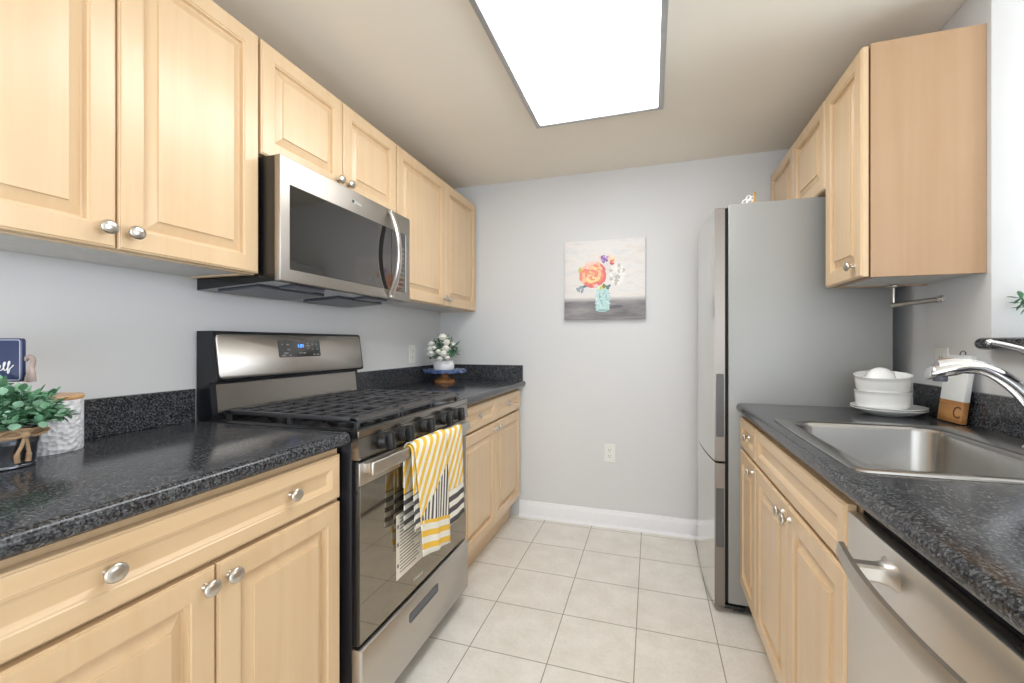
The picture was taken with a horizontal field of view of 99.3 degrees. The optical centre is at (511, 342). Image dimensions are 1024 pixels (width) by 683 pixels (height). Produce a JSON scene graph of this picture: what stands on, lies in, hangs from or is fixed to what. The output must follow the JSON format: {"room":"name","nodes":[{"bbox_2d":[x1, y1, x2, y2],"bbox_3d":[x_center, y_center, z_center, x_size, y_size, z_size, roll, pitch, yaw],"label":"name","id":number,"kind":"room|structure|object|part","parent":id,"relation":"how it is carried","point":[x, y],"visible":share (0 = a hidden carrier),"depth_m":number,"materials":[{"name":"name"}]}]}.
{"room":"kitchen","nodes":[
{"label":"kitchen","id":0,"kind":"room"},
{"bbox_2d":[0,250,439,420],"bbox_3d":[-1.461,0.035,0.378,0.120,2.269,6.028,0,0,18],"label":"wall","id":1,"kind":"structure","parent":0,"point":[96,330],"depth_m":1.29,"materials":[{"name":"grey paint"}]},
{"bbox_2d":[0,0,257,278],"bbox_3d":[-1.024,-0.588,1.036,0.309,0.751,0.762,0,0,18],"label":"upper cabinet","id":2,"kind":"object","parent":1,"relation":"attached to","point":[129,128],"visible":1,"depth_m":1.02,"materials":[{"name":"brown wood"}]},
{"bbox_3d":[-0.971,-0.587,0.820,0.020,0.742,0.376,0,0,18],"label":"door","id":3,"kind":"part","parent":2,"relation":"part of","materials":[{"name":"brown wood"}]},
{"bbox_3d":[-0.899,-0.258,0.967,0.028,0.032,0.035,0,0,18],"label":"knob","id":4,"kind":"part","parent":2,"relation":"part of","materials":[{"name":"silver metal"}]},
{"bbox_3d":[-1.056,-0.224,1.046,0.231,0.014,0.726,0,0,18],"label":"underside panel","id":5,"kind":"part","parent":2,"relation":"part of","materials":[{"name":"beige wood"}]},
{"bbox_3d":[-0.882,-0.258,1.020,0.028,0.032,0.035,0,0,18],"label":"knob","id":6,"kind":"part","parent":2,"relation":"part of","materials":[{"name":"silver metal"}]},
{"bbox_3d":[-0.856,-0.587,1.181,0.020,0.742,0.376,0,0,18],"label":"door","id":7,"kind":"part","parent":2,"relation":"part of","materials":[{"name":"brown wood"}]},
{"bbox_2d":[84,389,194,439],"bbox_3d":[-1.166,0.204,1.068,0.020,0.105,0.765,0,0,18],"label":"backsplash","id":8,"kind":"structure","parent":1,"relation":"attached to","point":[105,416],"depth_m":1.26,"materials":[{"name":"stone"}]},
{"bbox_2d":[258,38,395,211],"bbox_3d":[-0.791,-0.778,1.766,0.309,0.371,0.766,0,0,18],"label":"upper cabinet","id":9,"kind":"object","parent":1,"relation":"attached to","point":[299,120],"visible":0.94,"depth_m":1.60,"materials":[{"name":"brown wood"}]},
{"bbox_3d":[-0.738,-0.777,1.549,0.020,0.362,0.378,0,0,18],"label":"door","id":10,"kind":"part","parent":9,"relation":"part of","materials":[{"name":"brown wood"}]},
{"bbox_2d":[197,154,409,307],"bbox_3d":[-0.740,-0.381,1.750,0.412,0.420,0.760,0,0,18],"label":"microwave","id":11,"kind":"object","parent":9,"relation":"attached to","point":[321,241],"visible":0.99,"depth_m":1.53,"materials":[{"name":"silver metal"}]},
{"bbox_3d":[-0.612,-0.390,1.709,0.024,0.394,0.760,0,0,18],"label":"door","id":12,"kind":"part","parent":11,"relation":"part of","materials":[{"name":"silver metal"}]},
{"bbox_3d":[-0.508,-0.388,1.895,0.059,0.386,0.031,0,0,18],"label":"handle","id":13,"kind":"part","parent":11,"relation":"part of","materials":[{"name":"silver metal"}]},
{"bbox_3d":[-0.515,-0.368,1.974,0.003,0.270,0.119,0,0,18],"label":"control panel","id":14,"kind":"part","parent":11,"relation":"part of","materials":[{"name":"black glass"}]},
{"bbox_3d":[-0.666,-0.638,1.696,0.028,0.032,0.035,0,0,18],"label":"knob","id":15,"kind":"part","parent":9,"relation":"part of","materials":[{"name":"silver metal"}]},
{"bbox_3d":[-0.648,-0.638,1.751,0.028,0.032,0.035,0,0,18],"label":"knob","id":16,"kind":"part","parent":9,"relation":"part of","materials":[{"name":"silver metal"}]},
{"bbox_3d":[-0.621,-0.777,1.912,0.020,0.362,0.378,0,0,18],"label":"door","id":17,"kind":"part","parent":9,"relation":"part of","materials":[{"name":"brown wood"}]},
{"bbox_2d":[358,365,440,388],"bbox_3d":[-0.661,0.204,2.643,0.020,0.105,0.980,0,0,18],"label":"backsplash","id":18,"kind":"structure","parent":1,"relation":"attached to","point":[386,378],"depth_m":2.53,"materials":[{"name":"stone"}]},
{"bbox_2d":[409,345,414,362],"bbox_3d":[-0.632,0.071,2.759,0.006,0.115,0.070,0,0,18],"label":"wall outlet","id":19,"kind":"object","parent":1,"relation":"attached to","point":[411,347],"visible":1,"depth_m":2.75,"materials":[{"name":"white plastic"}]},
{"bbox_2d":[389,144,475,312],"bbox_3d":[-0.520,-0.590,2.610,0.309,0.747,1.000,0,0,18],"label":"upper cabinet","id":20,"kind":"object","parent":1,"relation":"attached to","point":[442,220],"visible":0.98,"depth_m":2.50,"materials":[{"name":"brown wood"}]},
{"bbox_3d":[-0.483,-0.589,2.346,0.020,0.738,0.515,0,0,18],"label":"door","id":21,"kind":"part","parent":20,"relation":"part of","materials":[{"name":"brown wood"}]},
{"bbox_3d":[-0.554,-0.228,2.614,0.231,0.014,0.952,0,0,18],"label":"underside panel","id":22,"kind":"part","parent":20,"relation":"part of","materials":[{"name":"beige wood"}]},
{"bbox_3d":[-0.332,-0.589,2.815,0.020,0.738,0.464,0,0,18],"label":"door","id":23,"kind":"part","parent":20,"relation":"part of","materials":[{"name":"brown wood"}]},
{"bbox_2d":[395,514,776,682],"bbox_3d":[0.951,1.219,-0.395,5.147,0.100,6.028,0,0,18],"label":"floor","id":24,"kind":"structure","parent":0,"point":[544,601],"depth_m":1.84,"materials":[{"name":"tile"}]},
{"bbox_2d":[0,448,338,682],"bbox_3d":[-0.871,0.732,0.973,0.638,0.874,0.751,0,0,18],"label":"base cabinet","id":25,"kind":"object","parent":24,"relation":"on","point":[237,582],"visible":1,"depth_m":0.84,"materials":[{"name":"brown wood"}]},
{"bbox_3d":[-0.661,0.733,0.706,0.020,0.572,0.366,0,0,18],"label":"door","id":26,"kind":"part","parent":25,"relation":"part of","materials":[{"name":"brown wood"}]},
{"bbox_3d":[-0.647,0.372,0.706,0.028,0.032,0.035,0,0,18],"label":"knob","id":27,"kind":"part","parent":25,"relation":"part of","materials":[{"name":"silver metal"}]},
{"bbox_2d":[0,389,349,560],"bbox_3d":[-0.877,0.223,0.975,0.626,0.142,0.766,0,0,18],"label":"countertop","id":28,"kind":"structure","parent":25,"relation":"on","point":[145,452],"depth_m":0.92,"materials":[{"name":"stone"}]},
{"bbox_2d":[0,338,36,381],"bbox_3d":[-1.106,0.123,0.929,0.152,0.266,0.039,0,0,2],"label":"sign plaque","id":29,"kind":"object","parent":28,"relation":"on","point":[13,357],"visible":1,"depth_m":0.93,"materials":[{"name":"blue ceramic"}]},
{"bbox_2d":[0,375,78,471],"bbox_3d":[-1.037,0.160,0.886,0.220,0.192,0.190,0,0,-37],"label":"potted plant","id":30,"kind":"object","parent":28,"relation":"on","point":[24,418],"visible":1,"depth_m":0.89,"materials":[{"name":"plant"}]},
{"bbox_2d":[37,392,84,456],"bbox_3d":[-1.100,0.190,1.030,0.127,0.132,0.127,0,0,18],"label":"canister","id":31,"kind":"object","parent":28,"relation":"on","point":[64,436],"visible":0.38,"depth_m":1.02,"materials":[{"name":"white ceramic"}]},
{"bbox_3d":[-1.100,0.129,1.030,0.127,0.010,0.127,0,0,18],"label":"lid","id":32,"kind":"part","parent":31,"relation":"part of","materials":[{"name":"brown wood"}]},
{"bbox_3d":[-0.590,0.479,0.850,0.028,0.032,0.035,0,0,18],"label":"knob","id":33,"kind":"part","parent":25,"relation":"part of","materials":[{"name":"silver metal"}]},
{"bbox_3d":[-0.575,0.479,0.898,0.028,0.032,0.035,0,0,18],"label":"knob","id":34,"kind":"part","parent":25,"relation":"part of","materials":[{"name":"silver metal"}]},
{"bbox_3d":[-0.549,0.733,1.057,0.020,0.572,0.365,0,0,18],"label":"door","id":35,"kind":"part","parent":25,"relation":"part of","materials":[{"name":"brown wood"}]},
{"bbox_3d":[-0.531,0.372,1.066,0.028,0.032,0.035,0,0,18],"label":"knob","id":36,"kind":"part","parent":25,"relation":"part of","materials":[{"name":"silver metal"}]},
{"bbox_2d":[197,331,469,682],"bbox_3d":[-0.607,0.564,1.701,0.691,1.208,0.770,0,0,18],"label":"gas range","id":37,"kind":"object","parent":24,"relation":"on","point":[393,597],"visible":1,"depth_m":1.46,"materials":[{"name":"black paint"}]},
{"bbox_3d":[-0.809,0.248,1.540,0.100,0.024,0.100,0,0,18],"label":"burner","id":38,"kind":"part","parent":37,"relation":"part of","materials":[{"name":"black metal"}]},
{"bbox_3d":[-0.875,0.189,1.790,0.014,0.097,0.716,0,0,18],"label":"panel","id":39,"kind":"part","parent":37,"relation":"part of","materials":[{"name":"silver metal"}]},
{"bbox_3d":[-0.857,0.045,1.782,0.027,0.151,0.741,0,0,18],"label":"console panel","id":40,"kind":"part","parent":37,"relation":"part of","materials":[{"name":"silver metal"}]},
{"bbox_2d":[207,398,465,438],"bbox_3d":[-0.603,0.263,1.699,0.585,0.025,0.770,0,0,18],"label":"cooktop","id":41,"kind":"object","parent":37,"relation":"in","point":[374,428],"depth_m":1.44,"materials":[{"name":"black metal"}]},
{"bbox_3d":[-0.552,0.248,1.458,0.130,0.024,0.130,0,0,18],"label":"burner","id":42,"kind":"part","parent":37,"relation":"part of","materials":[{"name":"black metal"}]},
{"bbox_3d":[-0.383,0.302,1.346,0.047,0.055,0.051,0,0,18],"label":"control knob","id":43,"kind":"part","parent":37,"relation":"part of","materials":[{"name":"black plastic"}]},
{"bbox_3d":[-0.348,0.302,1.453,0.047,0.055,0.051,0,0,18],"label":"control knob","id":44,"kind":"part","parent":37,"relation":"part of","materials":[{"name":"black plastic"}]},
{"bbox_3d":[-0.335,0.610,1.614,0.021,0.534,0.758,0,0,18],"label":"oven door","id":45,"kind":"part","parent":37,"relation":"part of","materials":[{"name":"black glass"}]},
{"bbox_3d":[-0.332,0.307,1.612,0.029,0.061,0.770,0,0,18],"label":"control panel","id":46,"kind":"part","parent":37,"relation":"part of","materials":[{"name":"silver metal"}]},
{"bbox_3d":[-0.330,0.994,1.612,0.033,0.218,0.762,0,0,18],"label":"storage drawer","id":47,"kind":"part","parent":37,"relation":"part of","materials":[{"name":"silver metal"}]},
{"bbox_3d":[-0.324,0.381,1.610,0.007,0.067,0.758,0,0,18],"label":"rail","id":48,"kind":"part","parent":37,"relation":"part of","materials":[{"name":"silver metal"}]},
{"bbox_3d":[-0.324,0.264,1.610,0.006,0.020,0.770,0,0,18],"label":"trim","id":49,"kind":"part","parent":37,"relation":"part of","materials":[{"name":"silver metal"}]},
{"bbox_3d":[-0.325,0.644,1.610,0.004,0.458,0.750,0,0,18],"label":"door glass","id":50,"kind":"part","parent":37,"relation":"part of","materials":[{"name":"glass"}]},
{"bbox_3d":[-0.308,0.364,1.587,0.039,0.039,0.704,0,0,18],"label":"handle","id":51,"kind":"part","parent":37,"relation":"part of","materials":[{"name":"silver metal"}]},
{"bbox_3d":[-0.320,0.947,1.589,0.005,0.034,0.210,0,0,18],"label":"finger pull","id":52,"kind":"part","parent":37,"relation":"part of","materials":[{"name":"grey plastic"}]},
{"bbox_3d":[-0.304,0.302,1.593,0.047,0.055,0.051,0,0,18],"label":"control knob","id":53,"kind":"part","parent":37,"relation":"part of","materials":[{"name":"black plastic"}]},
{"bbox_2d":[403,424,463,556],"bbox_3d":[-0.275,0.549,1.629,0.059,0.437,0.410,0,0,18],"label":"dish towel","id":54,"kind":"object","parent":37,"relation":"hanging from","point":[433,479],"visible":0.98,"depth_m":1.55,"materials":[{"name":"yellow fabric"}]},
{"bbox_3d":[-0.256,0.302,1.741,0.047,0.055,0.051,0,0,18],"label":"control knob","id":55,"kind":"part","parent":37,"relation":"part of","materials":[{"name":"black plastic"}]},
{"bbox_3d":[-0.223,0.302,1.846,0.047,0.055,0.051,0,0,18],"label":"control knob","id":56,"kind":"part","parent":37,"relation":"part of","materials":[{"name":"black plastic"}]},
{"bbox_2d":[464,388,519,567],"bbox_3d":[-0.365,0.732,2.552,0.638,0.874,0.981,0,0,18],"label":"base cabinet","id":57,"kind":"object","parent":24,"relation":"on","point":[493,436],"visible":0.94,"depth_m":2.40,"materials":[{"name":"brown wood"}]},
{"bbox_2d":[358,364,525,404],"bbox_3d":[-0.364,0.223,2.559,0.638,0.142,1.002,0,0,18],"label":"countertop","id":58,"kind":"structure","parent":57,"relation":"on","point":[479,382],"depth_m":2.65,"materials":[{"name":"stone"}]},
{"bbox_2d":[423,368,465,382],"bbox_3d":[-0.435,0.213,2.812,0.280,0.086,0.280,0,0,18],"label":"cake stand","id":59,"kind":"object","parent":58,"relation":"on","point":[444,378],"visible":0.94,"depth_m":2.75,"materials":[{"name":"blue ceramic"}]},
{"bbox_2d":[426,333,459,369],"bbox_3d":[-0.443,0.056,2.798,0.238,0.233,0.231,0,0,18],"label":"potted flowers","id":60,"kind":"object","parent":59,"relation":"on","point":[441,362],"visible":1,"depth_m":2.74,"materials":[{"name":"white plant"}]},
{"bbox_3d":[-0.438,0.142,2.802,0.134,0.060,0.134,0,0,18],"label":"pot","id":61,"kind":"part","parent":60,"relation":"part of","materials":[{"name":"white ceramic"}]},
{"bbox_3d":[-0.435,0.182,2.812,0.280,0.023,0.280,0,0,18],"label":"plate","id":62,"kind":"part","parent":59,"relation":"part of","materials":[{"name":"blue ceramic"}]},
{"bbox_3d":[-0.173,0.733,2.229,0.020,0.572,0.476,0,0,18],"label":"door","id":63,"kind":"part","parent":57,"relation":"part of","materials":[{"name":"brown wood"}]},
{"bbox_3d":[-0.173,0.375,2.229,0.020,0.123,0.476,0,0,18],"label":"drawer","id":64,"kind":"part","parent":57,"relation":"part of","materials":[{"name":"brown wood"}]},
{"bbox_3d":[-0.027,0.733,2.685,0.020,0.572,0.476,0,0,18],"label":"door","id":65,"kind":"part","parent":57,"relation":"part of","materials":[{"name":"brown wood"}]},
{"bbox_3d":[-0.027,0.375,2.685,0.020,0.123,0.476,0,0,18],"label":"drawer","id":66,"kind":"part","parent":57,"relation":"part of","materials":[{"name":"brown wood"}]},
{"bbox_2d":[740,417,762,622],"bbox_3d":[1.198,0.732,1.622,0.632,0.874,0.290,0,0,18],"label":"base cabinet","id":67,"kind":"object","parent":24,"relation":"on","point":[748,465],"visible":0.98,"depth_m":1.68,"materials":[{"name":"brown wood"}]},
{"bbox_3d":[0.920,0.372,1.711,0.028,0.032,0.035,0,0,18],"label":"knob","id":68,"kind":"part","parent":67,"relation":"part of","materials":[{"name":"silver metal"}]},
{"bbox_3d":[0.877,0.479,1.609,0.028,0.032,0.035,0,0,18],"label":"knob","id":69,"kind":"part","parent":67,"relation":"part of","materials":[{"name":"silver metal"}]},
{"bbox_3d":[0.933,0.375,1.707,0.020,0.123,0.284,0,0,18],"label":"drawer","id":70,"kind":"part","parent":67,"relation":"part of","materials":[{"name":"brown wood"}]},
{"bbox_2d":[697,196,892,613],"bbox_3d":[1.282,0.286,2.138,0.662,1.766,0.725,0,0,18],"label":"refrigerator","id":71,"kind":"object","parent":24,"relation":"on","point":[770,329],"visible":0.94,"depth_m":1.84,"materials":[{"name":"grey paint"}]},
{"bbox_3d":[0.998,-0.034,2.230,0.065,1.097,0.724,0,0,18],"label":"fridge door","id":72,"kind":"part","parent":71,"relation":"part of","materials":[{"name":"silver metal"}]},
{"bbox_3d":[0.998,0.830,2.230,0.065,0.618,0.724,0,0,18],"label":"freezer door","id":73,"kind":"part","parent":71,"relation":"part of","materials":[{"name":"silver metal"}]},
{"bbox_3d":[0.900,0.271,1.880,0.031,0.273,0.001,0,0,18],"label":"recessed handle","id":74,"kind":"part","parent":71,"relation":"part of","materials":[{"name":"grey metal"}]},
{"bbox_3d":[0.900,0.757,1.880,0.031,0.255,0.001,0,0,18],"label":"recessed handle","id":75,"kind":"part","parent":71,"relation":"part of","materials":[{"name":"grey metal"}]},
{"bbox_2d":[742,192,756,203],"bbox_3d":[1.062,-0.638,1.970,0.078,0.081,0.030,0,0,18],"label":"ornament","id":76,"kind":"object","parent":71,"relation":"on","point":[753,200],"visible":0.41,"depth_m":1.96,"materials":[{"name":"white ceramic"}]},
{"bbox_2d":[756,430,863,682],"bbox_3d":[1.037,0.732,1.119,0.632,0.874,0.763,0,0,18],"label":"base cabinet","id":77,"kind":"object","parent":24,"relation":"on","point":[802,581],"visible":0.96,"depth_m":1.11,"materials":[{"name":"brown wood"}]},
{"bbox_3d":[0.830,0.733,1.384,0.020,0.572,0.377,0,0,18],"label":"door","id":78,"kind":"part","parent":77,"relation":"part of","materials":[{"name":"brown wood"}]},
{"bbox_3d":[0.758,0.479,1.240,0.028,0.032,0.035,0,0,18],"label":"knob","id":79,"kind":"part","parent":77,"relation":"part of","materials":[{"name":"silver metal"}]},
{"bbox_3d":[0.739,0.479,1.181,0.028,0.032,0.035,0,0,18],"label":"knob","id":80,"kind":"part","parent":77,"relation":"part of","materials":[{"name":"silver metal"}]},
{"bbox_3d":[0.772,0.375,1.204,0.020,0.123,0.757,0,0,18],"label":"drawer","id":81,"kind":"part","parent":77,"relation":"part of","materials":[{"name":"brown wood"}]},
{"bbox_3d":[0.714,0.733,1.022,0.020,0.572,0.376,0,0,18],"label":"door","id":82,"kind":"part","parent":77,"relation":"part of","materials":[{"name":"brown wood"}]},
{"bbox_2d":[736,383,1023,634],"bbox_3d":[0.993,0.223,0.956,0.618,0.142,1.687,0,0,18],"label":"countertop","id":83,"kind":"structure","parent":77,"relation":"on","point":[972,531],"depth_m":0.71,"materials":[{"name":"stone"}]},
{"bbox_2d":[850,404,928,416],"bbox_3d":[1.344,0.244,1.554,0.215,0.025,0.215,0,0,18],"label":"plate","id":84,"kind":"object","parent":83,"relation":"on","point":[869,411],"visible":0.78,"depth_m":1.49,"materials":[{"name":"white ceramic"}]},
{"bbox_2d":[850,402,928,411],"bbox_3d":[1.344,0.236,1.554,0.215,0.025,0.215,0,0,18],"label":"plate","id":85,"kind":"object","parent":84,"relation":"on","point":[914,408],"visible":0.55,"depth_m":1.51,"materials":[{"name":"white ceramic"}]},
{"bbox_2d":[853,388,913,409],"bbox_3d":[1.326,0.201,1.556,0.165,0.063,0.165,0,0,18],"label":"bowl","id":86,"kind":"object","parent":85,"relation":"on","point":[886,400],"visible":0.87,"depth_m":1.50,"materials":[{"name":"white ceramic"}]},
{"bbox_2d":[853,371,913,392],"bbox_3d":[1.321,0.143,1.550,0.164,0.080,0.164,0,0,6],"label":"bowl","id":87,"kind":"object","parent":86,"relation":"on","point":[903,383],"visible":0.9,"depth_m":1.50,"materials":[{"name":"white ceramic"}]},
{"bbox_2d":[865,367,896,378],"bbox_3d":[1.299,0.125,1.535,0.091,0.076,0.091,0,0,18],"label":"cup","id":88,"kind":"object","parent":87,"relation":"in","point":[879,372],"visible":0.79,"depth_m":1.51,"materials":[{"name":"white ceramic"}]},
{"bbox_2d":[774,418,1023,484],"bbox_3d":[1.035,0.345,1.078,0.542,0.189,0.625,0,0,18],"label":"sink","id":89,"kind":"object","parent":83,"relation":"in","point":[932,451],"visible":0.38,"depth_m":1.25,"materials":[{"name":"metal"}]},
{"bbox_2d":[937,350,976,424],"bbox_3d":[1.420,0.139,1.390,0.042,0.229,0.116,0,0,18],"label":"board","id":90,"kind":"object","parent":83,"relation":"on","point":[955,396],"visible":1,"depth_m":1.37,"materials":[{"name":"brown wood"}]},
{"bbox_2d":[923,339,1023,448],"bbox_3d":[1.156,0.121,1.053,0.237,0.260,0.060,0,0,24],"label":"faucet","id":91,"kind":"object","parent":83,"relation":"on","point":[943,368],"visible":1,"depth_m":1.05,"materials":[{"name":"silver metal"}]},
{"bbox_3d":[1.157,0.108,1.051,0.201,0.142,0.036,0,0,24],"label":"spout","id":92,"kind":"part","parent":91,"relation":"part of","materials":[{"name":"silver metal"}]},
{"bbox_3d":[1.202,0.054,1.029,0.121,0.126,0.021,0,0,20],"label":"lever","id":93,"kind":"part","parent":91,"relation":"part of","materials":[{"name":"silver metal"}]},
{"bbox_2d":[836,510,1023,682],"bbox_3d":[0.805,0.736,0.471,0.664,0.864,0.603,0,0,18],"label":"dishwasher","id":94,"kind":"object","parent":24,"relation":"on","point":[909,621],"visible":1,"depth_m":0.61,"materials":[{"name":"silver metal"}]},
{"bbox_3d":[0.522,0.364,0.563,0.070,0.040,0.420,0,0,18],"label":"handle","id":95,"kind":"part","parent":94,"relation":"part of","materials":[{"name":"silver metal"}]},
{"bbox_2d":[212,0,966,188],"bbox_3d":[0.951,-1.150,-0.395,5.147,0.100,6.028,0,0,18],"label":"ceiling","id":96,"kind":"structure","parent":0,"point":[742,76],"depth_m":1.79,"materials":[{"name":"beige paint"}]},
{"bbox_2d":[469,0,668,128],"bbox_3d":[0.225,-1.089,1.516,0.600,0.022,1.225,0,0,18],"label":"recessed light","id":97,"kind":"object","parent":96,"relation":"in","point":[567,61],"visible":1,"depth_m":1.62,"materials":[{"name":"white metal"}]},
{"bbox_2d":[440,149,788,519],"bbox_3d":[1.858,0.035,2.437,4.947,2.269,0.120,0,0,18],"label":"wall","id":98,"kind":"structure","parent":0,"point":[628,384],"depth_m":2.79,"materials":[{"name":"grey paint"}]},
{"bbox_2d":[448,364,522,380],"bbox_3d":[-0.223,0.204,3.029,0.620,0.105,0.020,0,0,18],"label":"backsplash","id":99,"kind":"structure","parent":98,"relation":"attached to","point":[473,371],"depth_m":2.99,"materials":[{"name":"stone"}]},
{"bbox_2d":[564,237,644,319],"bbox_3d":[0.585,-0.401,2.765,0.504,0.505,0.030,0,0,18],"label":"canvas painting","id":100,"kind":"object","parent":98,"relation":"attached to","point":[604,279],"visible":1,"depth_m":2.75,"materials":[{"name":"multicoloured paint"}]},
{"bbox_2d":[519,499,696,538],"bbox_3d":[0.882,1.116,2.673,1.750,0.106,0.027,0,0,18],"label":"baseboard","id":101,"kind":"structure","parent":98,"relation":"attached to","point":[622,520],"depth_m":2.75,"materials":[{"name":"white paint"}]},
{"bbox_2d":[604,444,614,461],"bbox_3d":[0.622,0.701,2.766,0.070,0.115,0.006,0,0,18],"label":"wall outlet","id":102,"kind":"object","parent":98,"relation":"attached to","point":[609,449],"visible":1,"depth_m":2.77,"materials":[{"name":"white plastic"}]},
{"bbox_2d":[893,0,1023,404],"bbox_3d":[1.422,0.035,1.082,0.121,2.269,2.728,0,0,18],"label":"wall","id":103,"kind":"structure","parent":0,"point":[977,306],"depth_m":1.29,"materials":[{"name":"grey paint"}]},
{"bbox_2d":[771,100,825,200],"bbox_3d":[1.503,-0.783,2.053,0.315,0.361,0.825,0,0,18],"label":"upper cabinet","id":104,"kind":"object","parent":103,"relation":"attached to","point":[801,173],"visible":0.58,"depth_m":1.92,"materials":[{"name":"brown wood"}]},
{"bbox_3d":[1.422,-0.782,2.283,0.020,0.352,0.415,0,0,18],"label":"door","id":105,"kind":"part","parent":104,"relation":"part of","materials":[{"name":"brown wood"}]},
{"bbox_3d":[1.298,-0.782,1.895,0.020,0.352,0.392,0,0,18],"label":"door","id":106,"kind":"part","parent":104,"relation":"part of","materials":[{"name":"brown wood"}]},
{"bbox_2d":[826,23,986,288],"bbox_3d":[1.315,-0.588,1.512,0.343,0.752,0.314,0,0,18],"label":"upper cabinet","id":107,"kind":"object","parent":103,"relation":"attached to","point":[906,120],"visible":1,"depth_m":1.37,"materials":[{"name":"brown wood"}]},
{"bbox_3d":[1.188,-0.586,1.553,0.020,0.743,0.308,0,0,18],"label":"door","id":108,"kind":"part","parent":107,"relation":"part of","materials":[{"name":"brown wood"}]},
{"bbox_3d":[1.135,-0.257,1.466,0.028,0.032,0.035,0,0,18],"label":"knob","id":109,"kind":"part","parent":107,"relation":"part of","materials":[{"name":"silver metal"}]},
{"bbox_3d":[1.347,-0.223,1.502,0.265,0.014,0.278,0,0,18],"label":"underside panel","id":110,"kind":"part","parent":107,"relation":"part of","materials":[{"name":"beige wood"}]},
{"bbox_2d":[886,285,947,307],"bbox_3d":[1.409,-0.170,1.526,0.044,0.082,0.224,0,0,6],"label":"paper towel holder","id":111,"kind":"object","parent":107,"relation":"attached to","point":[941,298],"visible":1,"depth_m":1.52,"materials":[{"name":"silver metal"}]},
{"bbox_3d":[1.419,-0.170,1.616,0.044,0.082,0.044,0,0,18],"label":"post","id":112,"kind":"part","parent":111,"relation":"part of","materials":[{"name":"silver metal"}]},
{"bbox_3d":[1.414,-0.142,1.525,0.017,0.022,0.183,0,0,3],"label":"rod","id":113,"kind":"part","parent":111,"relation":"part of","materials":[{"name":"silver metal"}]},
{"bbox_3d":[1.409,-0.144,1.426,0.025,0.025,0.026,0,0,18],"label":"knob","id":114,"kind":"part","parent":111,"relation":"part of","materials":[{"name":"silver metal"}]},
{"bbox_2d":[935,347,948,359],"bbox_3d":[1.492,0.073,1.510,0.006,0.115,0.070,0,0,18],"label":"wall outlet","id":115,"kind":"object","parent":103,"relation":"attached to","point":[940,352],"visible":0.32,"depth_m":1.51,"materials":[{"name":"white plastic"}]},
{"bbox_2d":[913,383,1023,438],"bbox_3d":[1.274,0.204,0.852,0.020,0.105,1.660,0,0,18],"label":"backsplash","id":116,"kind":"structure","parent":103,"relation":"attached to","point":[1002,414],"depth_m":1.28,"materials":[{"name":"stone"}]},
{"bbox_2d":[974,337,1023,349],"bbox_3d":[1.321,0.003,0.503,0.391,0.035,1.563,0,0,18],"label":"bar ledge","id":117,"kind":"object","parent":103,"relation":"on","point":[979,343],"visible":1,"depth_m":1.20,"materials":[{"name":"stone"}]},
{"bbox_2d":[1008,291,1023,313],"bbox_3d":[1.493,-0.123,1.125,0.229,0.215,0.187,0,0,18],"label":"plant","id":118,"kind":"object","parent":117,"relation":"on","point":[1020,294],"visible":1,"depth_m":1.22,"materials":[{"name":"green plant"}]}
]}

